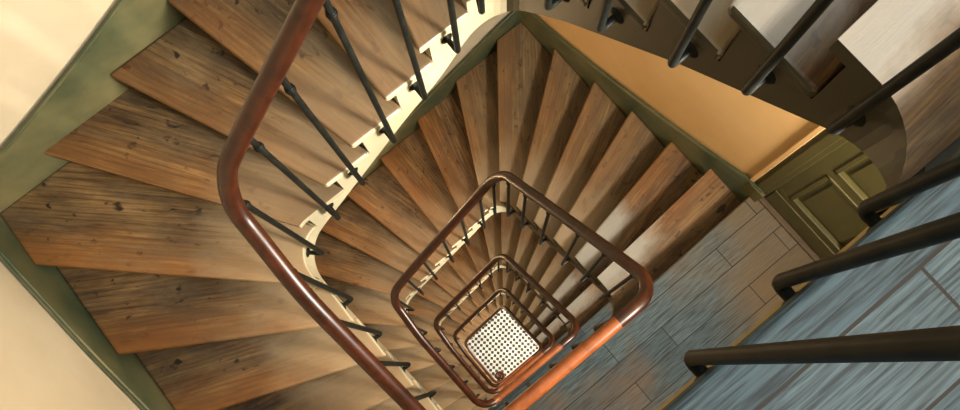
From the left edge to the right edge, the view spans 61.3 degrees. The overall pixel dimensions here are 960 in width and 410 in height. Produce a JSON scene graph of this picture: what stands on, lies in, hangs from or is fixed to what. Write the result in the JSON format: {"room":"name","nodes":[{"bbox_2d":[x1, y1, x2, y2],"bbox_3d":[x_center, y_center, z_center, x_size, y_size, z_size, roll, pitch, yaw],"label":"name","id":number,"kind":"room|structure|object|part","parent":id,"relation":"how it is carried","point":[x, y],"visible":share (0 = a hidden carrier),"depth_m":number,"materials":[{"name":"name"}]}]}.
{"room":"stairwell","nodes":[
{"label":"stairwell","id":0,"kind":"room"},
{"bbox_2d":[0,260,141,409],"bbox_3d":[-0.768,2.085,6.509,0.250,18.300,3.202,-39,80,-6],"label":"wall","id":1,"kind":"structure","parent":0,"point":[42,367],"depth_m":2.60,"materials":[{"name":"beige paint"}]},
{"bbox_2d":[0,0,510,147],"bbox_3d":[-0.759,-0.105,6.950,3.089,18.300,0.250,-39,80,-6],"label":"wall","id":2,"kind":"structure","parent":0,"point":[39,39],"depth_m":2.49,"materials":[{"name":"beige paint"}]},
{"bbox_2d":[0,0,959,409],"bbox_3d":[-0.210,-0.146,2.505,2.577,3.327,1.899,-39,80,-6],"label":"flight","id":3,"kind":"object","parent":2,"relation":"attached to","point":[113,217],"visible":0.97,"depth_m":2.76,"materials":[{"name":"brown wood"}]},
{"bbox_2d":[217,0,959,409],"bbox_3d":[-0.273,0.226,1.933,1.618,4.135,0.996,-39,80,-6],"label":"stair railing","id":4,"kind":"object","parent":3,"relation":"attached to","point":[937,343],"visible":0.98,"depth_m":1.55,"materials":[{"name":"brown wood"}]},
{"bbox_3d":[-0.289,0.128,1.382,1.582,3.014,0.955,-39,80,-6],"label":"handrail","id":5,"kind":"part","parent":4,"relation":"part of","materials":[{"name":"brown wood"}]},
{"bbox_3d":[0.233,0.609,2.803,0.646,0.069,0.056,-39,80,-6],"label":"landing handrail","id":6,"kind":"part","parent":4,"relation":"part of","materials":[{"name":"orange wood"}]},
{"bbox_2d":[440,268,567,388],"bbox_3d":[0.068,1.629,11.324,2.577,3.327,1.899,-39,80,-6],"label":"flight","id":7,"kind":"object","parent":2,"relation":"attached to","point":[501,279],"visible":0.08,"depth_m":10.98,"materials":[{"name":"brown wood"}]},
{"bbox_2d":[453,288,554,386],"bbox_3d":[0.247,1.806,10.784,0.992,4.135,0.996,-39,80,-6],"label":"stair railing","id":8,"kind":"object","parent":7,"relation":"attached to","point":[532,317],"visible":0.94,"depth_m":10.32,"materials":[{"name":"brown wood"}]},
{"bbox_3d":[0.519,2.380,11.626,0.628,0.062,0.053,-39,80,-6],"label":"landing handrail","id":9,"kind":"part","parent":8,"relation":"part of","materials":[{"name":"orange wood"}]},
{"bbox_2d":[407,212,609,399],"bbox_3d":[-0.025,1.037,8.384,2.577,3.327,1.899,-39,80,-6],"label":"flight","id":10,"kind":"object","parent":2,"relation":"attached to","point":[502,234],"visible":0.32,"depth_m":8.02,"materials":[{"name":"brown wood"}]},
{"bbox_2d":[433,254,578,393],"bbox_3d":[0.154,1.214,7.845,0.992,4.135,0.996,-39,80,-6],"label":"stair railing","id":11,"kind":"object","parent":10,"relation":"attached to","point":[546,295],"visible":0.95,"depth_m":7.39,"materials":[{"name":"brown wood"}]},
{"bbox_3d":[0.427,1.789,8.686,0.628,0.062,0.053,-39,80,-6],"label":"landing handrail","id":12,"kind":"part","parent":11,"relation":"part of","materials":[{"name":"orange wood"}]},
{"bbox_2d":[314,11,762,409],"bbox_3d":[-0.118,0.446,5.445,2.577,3.327,1.899,-39,80,-6],"label":"flight","id":13,"kind":"object","parent":2,"relation":"attached to","point":[524,102],"visible":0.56,"depth_m":5.01,"materials":[{"name":"brown wood"}]},
{"bbox_2d":[390,171,653,407],"bbox_3d":[0.061,0.623,4.905,0.992,4.135,0.996,-39,80,-6],"label":"stair railing","id":14,"kind":"object","parent":13,"relation":"attached to","point":[644,296],"visible":0.98,"depth_m":4.24,"materials":[{"name":"brown wood"}]},
{"bbox_3d":[0.334,1.197,5.746,0.628,0.062,0.053,-39,80,-6],"label":"landing handrail","id":15,"kind":"part","parent":14,"relation":"part of","materials":[{"name":"orange wood"}]},
{"bbox_2d":[467,310,538,380],"bbox_3d":[0.538,2.929,15.738,3.089,0.200,3.452,-39,80,-6],"label":"floor","id":16,"kind":"structure","parent":0,"point":[502,345],"depth_m":15.68,"materials":[{"name":"tile"}]},
{"bbox_2d":[457,294,548,383],"bbox_3d":[0.160,2.220,14.264,2.577,3.327,1.899,-39,80,-6],"label":"flight","id":17,"kind":"object","parent":16,"relation":"on","point":[493,306],"visible":0.05,"depth_m":13.91,"materials":[{"name":"brown wood"}]},
{"bbox_2d":[464,306,541,382],"bbox_3d":[0.338,2.389,13.683,0.992,4.052,0.996,-39,80,-6],"label":"stair railing","id":18,"kind":"object","parent":17,"relation":"attached to","point":[499,375],"visible":0.96,"depth_m":13.36,"materials":[{"name":"brown wood"}]},
{"bbox_2d":[536,14,818,177],"bbox_3d":[1.431,0.313,6.796,0.250,18.300,3.202,-39,80,-6],"label":"wall","id":19,"kind":"structure","parent":0,"point":[749,132],"depth_m":3.84,"materials":[{"name":"paint"}]},
{"bbox_2d":[742,126,886,260],"bbox_3d":[1.614,0.078,2.835,0.096,2.225,1.073,-39,80,-6],"label":"door","id":20,"kind":"structure","parent":19,"relation":"in","point":[815,189],"depth_m":3.46,"materials":[{"name":"green paint"}]},
{"bbox_3d":[1.660,0.273,3.794,0.007,0.155,0.860,-39,80,-6],"label":"kick plate","id":21,"kind":"part","parent":20,"relation":"part of","materials":[{"name":"green paint"}]},
{"bbox_3d":[1.615,0.087,2.812,0.050,2.185,1.050,-39,80,-6],"label":"casing","id":22,"kind":"part","parent":20,"relation":"part of","materials":[{"name":"green paint"}]},
{"bbox_3d":[1.535,0.041,3.478,0.037,0.455,0.340,-39,80,-6],"label":"panel","id":23,"kind":"part","parent":20,"relation":"part of","materials":[{"name":"green paint"}]},
{"bbox_3d":[1.518,-0.071,2.921,0.037,0.560,0.340,-39,80,-6],"label":"panel","id":24,"kind":"part","parent":20,"relation":"part of","materials":[{"name":"green paint"}]},
{"bbox_3d":[1.264,2.315,6.399,2.589,18.300,0.250,-39,80,-6],"label":"wall","id":25,"kind":"structure","parent":0,"visible":0},
{"bbox_2d":[488,301,611,409],"bbox_3d":[0.812,1.819,6.799,2.581,0.260,1.201,-39,80,-6],"label":"landing","id":26,"kind":"object","parent":25,"relation":"attached to","point":[604,314],"depth_m":6.79,"materials":[{"name":"paint"}]},
{"bbox_2d":[553,331,567,346],"bbox_3d":[0.905,2.410,9.738,2.581,0.260,1.201,-39,80,-6],"label":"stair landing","id":27,"kind":"structure","parent":25,"relation":"attached to","point":[566,333],"depth_m":9.77,"materials":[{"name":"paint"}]},
{"bbox_2d":[526,197,813,409],"bbox_3d":[0.719,1.227,3.859,2.581,0.260,1.201,-39,80,-6],"label":"landing","id":28,"kind":"object","parent":25,"relation":"attached to","point":[721,287],"depth_m":3.86,"materials":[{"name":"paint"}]},
{"bbox_2d":[656,150,959,409],"bbox_3d":[0.627,0.635,0.919,2.581,0.260,1.201,-39,80,-6],"label":"landing","id":29,"kind":"object","parent":25,"relation":"attached to","point":[919,289],"depth_m":0.90,"materials":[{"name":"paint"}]}
]}

